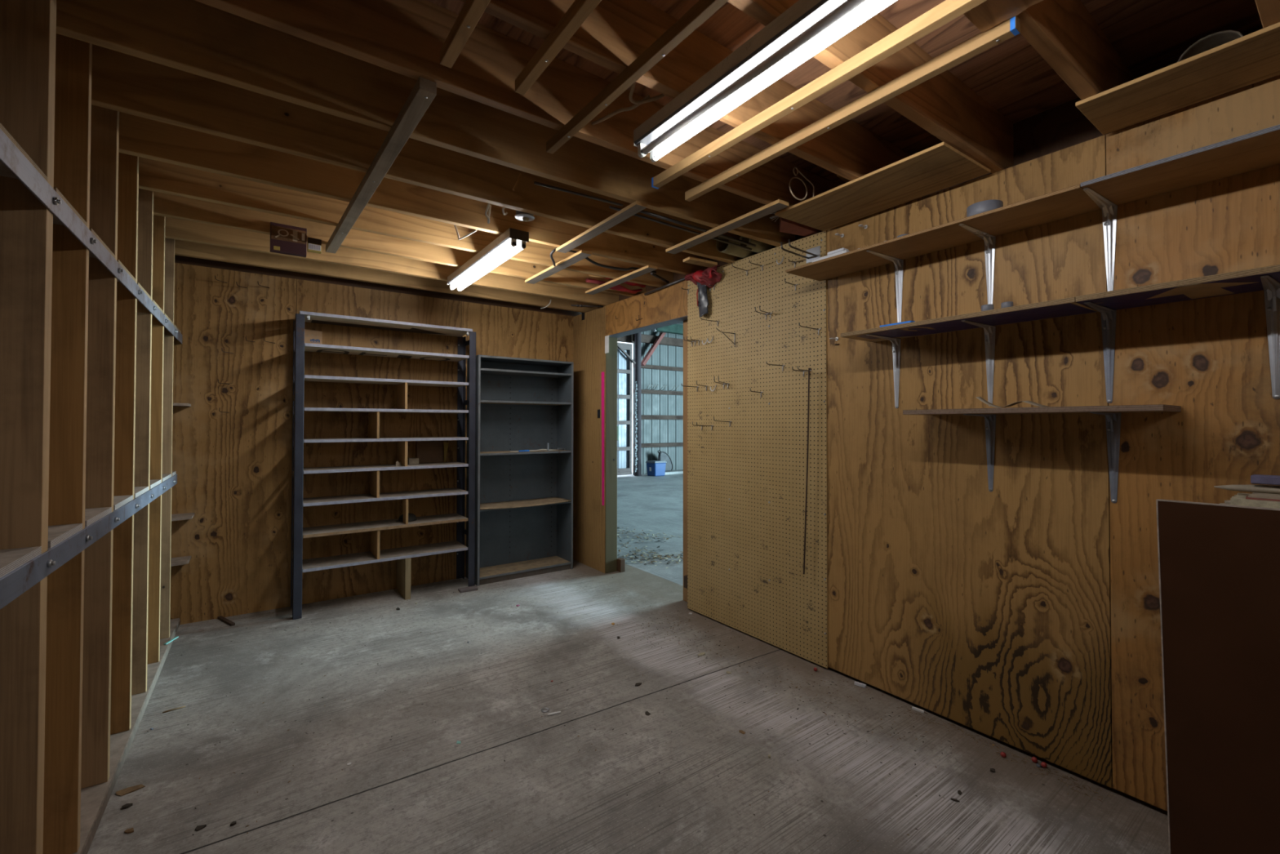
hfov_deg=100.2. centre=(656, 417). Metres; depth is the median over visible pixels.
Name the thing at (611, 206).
rod
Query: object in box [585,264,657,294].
strip
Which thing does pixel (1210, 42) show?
cardboard tube
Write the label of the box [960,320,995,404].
shelf bracket
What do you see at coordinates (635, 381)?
flashing
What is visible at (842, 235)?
screw
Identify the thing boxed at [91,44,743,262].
joist
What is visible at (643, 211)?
rod
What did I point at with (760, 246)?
roll
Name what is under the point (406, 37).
joist
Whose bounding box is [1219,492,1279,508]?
stack
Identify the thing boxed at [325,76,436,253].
batten
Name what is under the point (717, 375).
hook
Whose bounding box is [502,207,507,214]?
cable
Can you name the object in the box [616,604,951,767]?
crumbs
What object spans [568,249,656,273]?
cable
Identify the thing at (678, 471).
concrete curb
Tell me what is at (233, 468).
wall
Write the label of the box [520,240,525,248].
socket
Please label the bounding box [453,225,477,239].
cable
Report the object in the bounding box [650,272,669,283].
rod
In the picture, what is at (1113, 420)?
shelf bracket
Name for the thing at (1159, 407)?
shelf
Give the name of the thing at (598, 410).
wall plate
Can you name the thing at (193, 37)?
joist
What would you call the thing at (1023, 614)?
wall
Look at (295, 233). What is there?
print
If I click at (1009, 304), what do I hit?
tape roll
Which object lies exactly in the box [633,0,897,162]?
fluorescent fixture
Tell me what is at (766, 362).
hook
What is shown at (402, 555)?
shelving
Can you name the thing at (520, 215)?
bulb
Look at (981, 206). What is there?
tape roll
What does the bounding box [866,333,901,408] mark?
shelf bracket
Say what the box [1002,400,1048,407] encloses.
paper scrap
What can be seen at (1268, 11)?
joist
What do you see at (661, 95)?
cable
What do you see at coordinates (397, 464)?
paper scrap
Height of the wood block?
0.018 m
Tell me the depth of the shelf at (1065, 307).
2.18 m
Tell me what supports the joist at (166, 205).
attached to the ceiling
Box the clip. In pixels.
[853,680,866,688]
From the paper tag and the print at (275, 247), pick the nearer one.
the print at (275, 247)
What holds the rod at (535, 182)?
on the joist at (193, 37)
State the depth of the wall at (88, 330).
1.64 m
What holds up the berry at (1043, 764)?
on the floor
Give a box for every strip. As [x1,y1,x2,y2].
[524,249,591,284]
[547,711,560,715]
[555,200,647,253]
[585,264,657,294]
[665,199,788,253]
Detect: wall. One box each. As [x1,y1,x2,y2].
[0,0,182,853]
[169,254,582,624]
[573,24,1279,813]
[632,323,683,475]
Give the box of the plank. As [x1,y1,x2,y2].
[457,585,478,592]
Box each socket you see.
[511,238,516,247]
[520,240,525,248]
[637,142,646,158]
[649,148,658,162]
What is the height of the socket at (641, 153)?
0.046 m
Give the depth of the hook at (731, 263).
3.44 m
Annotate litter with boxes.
[617,527,683,568]
[897,705,1126,808]
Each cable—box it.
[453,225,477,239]
[484,203,491,223]
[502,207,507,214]
[510,448,558,451]
[550,247,557,266]
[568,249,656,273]
[591,94,650,125]
[628,81,664,104]
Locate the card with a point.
(446, 444)
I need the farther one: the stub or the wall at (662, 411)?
the wall at (662, 411)
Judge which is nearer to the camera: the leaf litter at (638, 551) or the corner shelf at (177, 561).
the corner shelf at (177, 561)
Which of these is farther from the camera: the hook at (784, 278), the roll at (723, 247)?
the roll at (723, 247)
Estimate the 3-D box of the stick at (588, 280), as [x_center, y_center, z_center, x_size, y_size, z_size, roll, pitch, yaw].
[-0.432,-1.062,4.234,0.281,0.036,0.030,1,-1,-41]
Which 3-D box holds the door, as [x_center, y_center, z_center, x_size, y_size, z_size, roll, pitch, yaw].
[-1.801,-0.230,13.225,3.022,3.441,0.168,1,-1,-36]
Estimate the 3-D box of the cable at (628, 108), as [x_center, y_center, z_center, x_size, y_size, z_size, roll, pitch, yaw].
[-0.136,-1.115,1.948,0.271,0.026,0.019,0,-1,35]
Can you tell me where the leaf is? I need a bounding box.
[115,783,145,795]
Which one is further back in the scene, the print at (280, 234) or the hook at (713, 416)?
the hook at (713, 416)
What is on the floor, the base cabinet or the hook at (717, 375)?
the base cabinet
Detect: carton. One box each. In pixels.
[270,222,306,257]
[306,237,321,253]
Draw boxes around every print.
[273,245,279,250]
[275,229,299,239]
[293,231,297,241]
[310,338,319,342]
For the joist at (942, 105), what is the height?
0.240 m
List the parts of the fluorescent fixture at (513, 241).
plate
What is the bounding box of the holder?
[715,328,735,345]
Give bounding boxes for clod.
[121,803,132,808]
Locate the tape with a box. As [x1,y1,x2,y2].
[601,371,604,505]
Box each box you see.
[304,328,322,344]
[407,457,418,464]
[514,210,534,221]
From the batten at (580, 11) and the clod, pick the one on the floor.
the clod
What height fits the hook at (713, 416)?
0.066 m
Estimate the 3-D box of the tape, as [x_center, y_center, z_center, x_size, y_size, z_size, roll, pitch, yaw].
[-0.493,0.196,4.935,0.002,1.228,0.054,1,-1,-36]
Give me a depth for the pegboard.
3.36 m
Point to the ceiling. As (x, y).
(1011, 76)
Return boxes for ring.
[788,176,807,200]
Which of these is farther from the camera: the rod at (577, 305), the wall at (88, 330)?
the rod at (577, 305)
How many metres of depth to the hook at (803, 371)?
3.06 m
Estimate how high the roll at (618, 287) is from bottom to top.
0.145 m
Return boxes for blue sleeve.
[880,320,915,327]
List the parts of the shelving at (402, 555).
post, post, shelf, shelf, shelf, shelf, shelf, shelf, shelf, shelf, shelf, cap, post, post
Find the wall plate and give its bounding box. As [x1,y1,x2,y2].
[597,408,599,417]
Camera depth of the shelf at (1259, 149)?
1.69 m
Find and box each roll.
[603,277,646,293]
[715,234,755,257]
[738,235,772,253]
[966,200,1003,217]
[981,304,993,311]
[1000,301,1013,308]
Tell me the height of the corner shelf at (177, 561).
0.017 m
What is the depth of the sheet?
4.56 m
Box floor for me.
[87,472,1168,853]
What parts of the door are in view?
green panel, rail, rail, rail, rail, rail, rail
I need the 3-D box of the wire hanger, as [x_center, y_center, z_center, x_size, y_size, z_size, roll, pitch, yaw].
[0.695,-1.107,2.518,0.155,0.110,0.007,1,-1,-36]
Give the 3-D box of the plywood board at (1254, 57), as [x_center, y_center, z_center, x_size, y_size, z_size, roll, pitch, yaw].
[1.849,-1.059,1.473,0.305,0.013,1.050,1,-1,-36]
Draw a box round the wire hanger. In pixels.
[792,166,814,196]
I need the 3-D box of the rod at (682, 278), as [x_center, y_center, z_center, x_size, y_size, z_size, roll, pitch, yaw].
[0.077,-1.018,4.154,0.019,0.041,0.569,1,-1,-36]
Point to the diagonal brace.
(661, 335)
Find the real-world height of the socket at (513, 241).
0.046 m
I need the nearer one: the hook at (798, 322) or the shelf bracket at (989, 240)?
the shelf bracket at (989, 240)
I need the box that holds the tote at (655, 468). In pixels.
[645,460,666,475]
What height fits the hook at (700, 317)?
0.042 m
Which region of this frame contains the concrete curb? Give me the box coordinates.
[664,469,683,475]
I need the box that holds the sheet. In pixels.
[416,440,443,462]
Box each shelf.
[170,555,191,566]
[171,512,194,520]
[173,403,191,406]
[785,184,1101,280]
[840,297,1098,342]
[902,404,1181,414]
[1075,264,1279,310]
[1080,124,1279,204]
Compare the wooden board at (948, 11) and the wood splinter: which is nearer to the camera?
the wooden board at (948, 11)
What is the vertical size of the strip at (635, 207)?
0.018 m
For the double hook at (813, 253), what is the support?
attached to the pegboard
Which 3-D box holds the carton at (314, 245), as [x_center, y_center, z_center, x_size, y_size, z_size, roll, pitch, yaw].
[-2.018,-1.012,3.158,0.068,0.076,0.037,1,-1,-36]
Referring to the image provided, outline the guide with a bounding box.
[684,574,687,588]
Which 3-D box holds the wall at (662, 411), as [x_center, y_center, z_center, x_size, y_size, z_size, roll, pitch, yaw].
[1.802,-0.823,16.130,5.940,5.000,0.140,1,-1,-36]
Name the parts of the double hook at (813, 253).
plate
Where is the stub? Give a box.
[911,706,924,712]
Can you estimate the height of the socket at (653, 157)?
0.046 m
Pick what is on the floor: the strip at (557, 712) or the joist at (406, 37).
the strip at (557, 712)
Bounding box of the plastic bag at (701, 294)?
[696,281,708,316]
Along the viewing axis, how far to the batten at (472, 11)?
1.43 m
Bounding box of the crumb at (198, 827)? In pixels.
[195,824,206,831]
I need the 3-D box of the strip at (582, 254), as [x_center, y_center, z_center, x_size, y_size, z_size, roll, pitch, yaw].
[-0.699,-1.030,3.709,0.078,0.018,0.885,1,-1,-36]
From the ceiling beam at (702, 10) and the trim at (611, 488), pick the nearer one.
the ceiling beam at (702, 10)
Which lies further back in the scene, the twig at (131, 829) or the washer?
the washer
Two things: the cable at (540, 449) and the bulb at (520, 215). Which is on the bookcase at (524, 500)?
the cable at (540, 449)
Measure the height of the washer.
0.003 m
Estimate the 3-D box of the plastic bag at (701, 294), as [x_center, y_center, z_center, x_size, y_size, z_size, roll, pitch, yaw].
[0.317,-0.837,3.776,0.028,0.265,0.129,1,-1,-36]
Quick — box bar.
[217,615,235,626]
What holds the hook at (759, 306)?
attached to the pegboard
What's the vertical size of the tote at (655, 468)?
0.392 m
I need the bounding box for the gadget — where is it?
[812,247,848,262]
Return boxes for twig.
[124,827,133,833]
[162,705,185,713]
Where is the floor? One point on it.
(438, 794)
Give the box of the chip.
[697,652,705,656]
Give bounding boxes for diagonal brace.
[640,332,666,365]
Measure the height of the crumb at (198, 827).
0.007 m
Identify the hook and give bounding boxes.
[683,336,696,346]
[700,317,719,326]
[713,416,731,426]
[714,375,729,388]
[731,262,748,275]
[755,306,772,319]
[765,361,785,370]
[780,239,820,263]
[784,278,797,290]
[791,365,810,377]
[798,322,821,335]
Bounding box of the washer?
[541,706,549,712]
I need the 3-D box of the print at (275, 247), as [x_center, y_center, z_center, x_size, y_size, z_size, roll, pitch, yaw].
[-2.147,-0.957,3.028,0.030,0.021,0.001,1,-1,-36]
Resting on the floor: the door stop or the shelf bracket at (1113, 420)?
the door stop
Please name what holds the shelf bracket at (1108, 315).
attached to the wall at (1023, 614)
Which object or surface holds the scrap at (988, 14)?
attached to the joist at (1064, 33)
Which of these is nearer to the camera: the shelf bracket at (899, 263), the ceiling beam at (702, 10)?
the ceiling beam at (702, 10)
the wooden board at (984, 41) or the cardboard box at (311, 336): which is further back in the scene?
the cardboard box at (311, 336)
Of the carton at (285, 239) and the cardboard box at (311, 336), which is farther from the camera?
the cardboard box at (311, 336)
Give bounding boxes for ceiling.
[426,0,1262,185]
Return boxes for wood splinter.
[512,173,521,191]
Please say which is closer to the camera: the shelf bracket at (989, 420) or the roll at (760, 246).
the shelf bracket at (989, 420)
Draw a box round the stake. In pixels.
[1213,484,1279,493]
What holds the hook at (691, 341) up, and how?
attached to the pegboard
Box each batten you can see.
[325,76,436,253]
[440,0,490,68]
[515,0,601,95]
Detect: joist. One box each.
[56,0,795,246]
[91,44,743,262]
[118,111,706,275]
[138,156,673,287]
[153,191,645,296]
[164,217,618,305]
[174,239,597,312]
[194,0,840,210]
[459,0,921,204]
[728,0,1013,173]
[1017,0,1133,132]
[1254,0,1279,75]
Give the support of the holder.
attached to the pegboard
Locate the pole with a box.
[634,332,641,475]
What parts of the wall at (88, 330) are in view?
upright panel, upright panel, steel rail, steel rail, upright panel, upright panel, board, upright panel, upright panel, upright panel, plastic strip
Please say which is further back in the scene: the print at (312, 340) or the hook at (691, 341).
the print at (312, 340)
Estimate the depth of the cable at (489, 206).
2.72 m
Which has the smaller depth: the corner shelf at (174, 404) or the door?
the corner shelf at (174, 404)
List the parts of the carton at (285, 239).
picture panel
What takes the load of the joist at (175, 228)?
attached to the ceiling
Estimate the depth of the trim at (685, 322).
4.13 m
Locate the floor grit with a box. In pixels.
[146,577,1010,852]
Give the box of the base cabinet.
[1155,498,1279,853]
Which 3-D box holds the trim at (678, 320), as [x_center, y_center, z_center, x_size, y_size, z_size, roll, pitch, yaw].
[-0.061,-0.754,4.475,0.127,0.018,1.174,1,-1,-36]
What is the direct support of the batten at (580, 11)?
attached to the joist at (942, 105)
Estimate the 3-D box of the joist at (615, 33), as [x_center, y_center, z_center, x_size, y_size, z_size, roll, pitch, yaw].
[-0.174,-1.187,1.598,3.719,0.240,0.042,1,-1,-36]
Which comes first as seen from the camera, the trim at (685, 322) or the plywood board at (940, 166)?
the plywood board at (940, 166)
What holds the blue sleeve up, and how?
on the shelf at (1065, 307)
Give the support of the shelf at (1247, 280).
on the shelf bracket at (1271, 286)
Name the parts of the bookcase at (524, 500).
panel, panel, shelf, kick plate, shelf, shelf, panel, shelf, shelf, panel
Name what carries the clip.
on the floor
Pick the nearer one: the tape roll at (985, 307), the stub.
the tape roll at (985, 307)
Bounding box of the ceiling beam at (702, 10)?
[546,0,728,154]
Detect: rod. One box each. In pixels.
[533,181,622,206]
[571,304,603,306]
[609,205,751,250]
[639,209,755,247]
[644,277,684,295]
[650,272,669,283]
[803,368,812,573]
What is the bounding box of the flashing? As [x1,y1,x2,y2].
[635,381,637,472]
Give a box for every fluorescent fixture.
[447,227,528,291]
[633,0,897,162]
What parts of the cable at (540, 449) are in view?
cord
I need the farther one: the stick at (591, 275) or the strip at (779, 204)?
the stick at (591, 275)
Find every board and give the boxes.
[775,142,990,231]
[779,217,822,236]
[1075,22,1279,134]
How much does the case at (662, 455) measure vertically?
0.597 m
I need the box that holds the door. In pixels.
[617,342,635,475]
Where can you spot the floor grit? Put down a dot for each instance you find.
(612, 577)
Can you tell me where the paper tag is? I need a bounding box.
[604,328,608,353]
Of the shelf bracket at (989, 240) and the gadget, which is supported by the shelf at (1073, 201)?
the gadget
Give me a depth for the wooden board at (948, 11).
1.65 m
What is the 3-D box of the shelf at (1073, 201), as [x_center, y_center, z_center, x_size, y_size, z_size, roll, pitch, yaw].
[1.187,-0.783,2.429,0.294,0.012,1.276,1,-1,-36]
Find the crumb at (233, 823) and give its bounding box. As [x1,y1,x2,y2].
[230,821,235,826]
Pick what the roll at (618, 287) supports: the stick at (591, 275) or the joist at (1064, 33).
the stick at (591, 275)
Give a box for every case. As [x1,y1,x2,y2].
[657,449,672,471]
[1250,474,1279,485]
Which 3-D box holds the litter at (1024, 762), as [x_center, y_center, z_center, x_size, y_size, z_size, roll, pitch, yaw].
[1.410,1.389,2.229,0.142,0.008,0.847,1,-1,-36]
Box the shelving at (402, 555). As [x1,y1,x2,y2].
[290,311,475,619]
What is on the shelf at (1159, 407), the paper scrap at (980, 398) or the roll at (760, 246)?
the paper scrap at (980, 398)
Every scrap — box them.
[395,461,400,466]
[963,0,1043,31]
[976,396,1002,408]
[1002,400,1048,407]
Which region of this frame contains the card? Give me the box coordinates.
[444,441,448,462]
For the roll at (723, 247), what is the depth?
3.43 m
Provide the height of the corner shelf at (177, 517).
0.017 m
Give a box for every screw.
[835,233,844,237]
[857,224,867,228]
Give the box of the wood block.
[683,256,717,267]
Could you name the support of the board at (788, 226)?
attached to the wall at (1023, 614)
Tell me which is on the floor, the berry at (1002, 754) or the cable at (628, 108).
the berry at (1002, 754)
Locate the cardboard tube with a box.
[1177,30,1243,62]
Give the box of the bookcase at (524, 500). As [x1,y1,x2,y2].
[466,354,573,586]
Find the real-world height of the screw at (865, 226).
0.020 m
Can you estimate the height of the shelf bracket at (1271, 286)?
0.344 m
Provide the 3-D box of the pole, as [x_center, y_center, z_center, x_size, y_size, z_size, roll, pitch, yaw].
[-0.485,-0.896,14.181,0.192,4.891,0.187,1,-1,-36]
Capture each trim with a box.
[604,337,617,573]
[608,315,687,337]
[683,320,687,601]
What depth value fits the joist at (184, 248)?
4.03 m
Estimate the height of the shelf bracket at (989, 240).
0.326 m
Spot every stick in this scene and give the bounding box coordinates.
[585,278,607,284]
[588,274,607,278]
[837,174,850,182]
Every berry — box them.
[1000,751,1006,757]
[1031,756,1037,762]
[1040,761,1047,768]
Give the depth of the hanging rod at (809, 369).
3.03 m
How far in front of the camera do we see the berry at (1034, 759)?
2.15 m
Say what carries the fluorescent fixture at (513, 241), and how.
attached to the joist at (154, 175)
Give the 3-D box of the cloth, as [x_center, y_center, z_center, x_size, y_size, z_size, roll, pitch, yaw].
[0.328,-0.977,3.756,0.082,0.154,0.352,1,-1,-36]
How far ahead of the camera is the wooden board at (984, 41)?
1.74 m
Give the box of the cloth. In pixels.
[684,264,722,288]
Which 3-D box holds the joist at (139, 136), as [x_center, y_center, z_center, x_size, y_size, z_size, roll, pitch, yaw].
[-1.127,-1.171,2.886,3.719,0.240,0.042,1,-1,-36]
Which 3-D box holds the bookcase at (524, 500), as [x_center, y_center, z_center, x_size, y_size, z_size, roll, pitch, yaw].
[-1.229,0.451,4.897,0.897,1.949,0.338,1,-1,-36]
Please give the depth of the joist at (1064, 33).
1.65 m
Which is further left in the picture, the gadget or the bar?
the bar
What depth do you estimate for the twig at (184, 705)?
2.54 m
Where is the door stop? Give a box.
[617,557,625,572]
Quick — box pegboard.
[687,231,827,667]
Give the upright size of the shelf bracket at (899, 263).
0.326 m
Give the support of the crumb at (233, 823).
on the floor
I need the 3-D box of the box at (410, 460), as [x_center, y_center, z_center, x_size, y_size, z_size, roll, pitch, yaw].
[-1.999,0.362,4.400,0.078,0.050,0.060,1,-1,-36]
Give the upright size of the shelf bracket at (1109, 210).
0.326 m
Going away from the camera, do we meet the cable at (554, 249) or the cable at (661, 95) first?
the cable at (661, 95)
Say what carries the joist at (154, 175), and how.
attached to the ceiling
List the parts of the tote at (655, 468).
lid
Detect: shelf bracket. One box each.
[866,249,903,322]
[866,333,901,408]
[958,223,995,304]
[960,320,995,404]
[963,413,995,491]
[1083,187,1117,291]
[1084,301,1116,403]
[1089,412,1120,502]
[1260,275,1279,399]
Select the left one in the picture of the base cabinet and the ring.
the ring
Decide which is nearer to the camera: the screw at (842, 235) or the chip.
the screw at (842, 235)

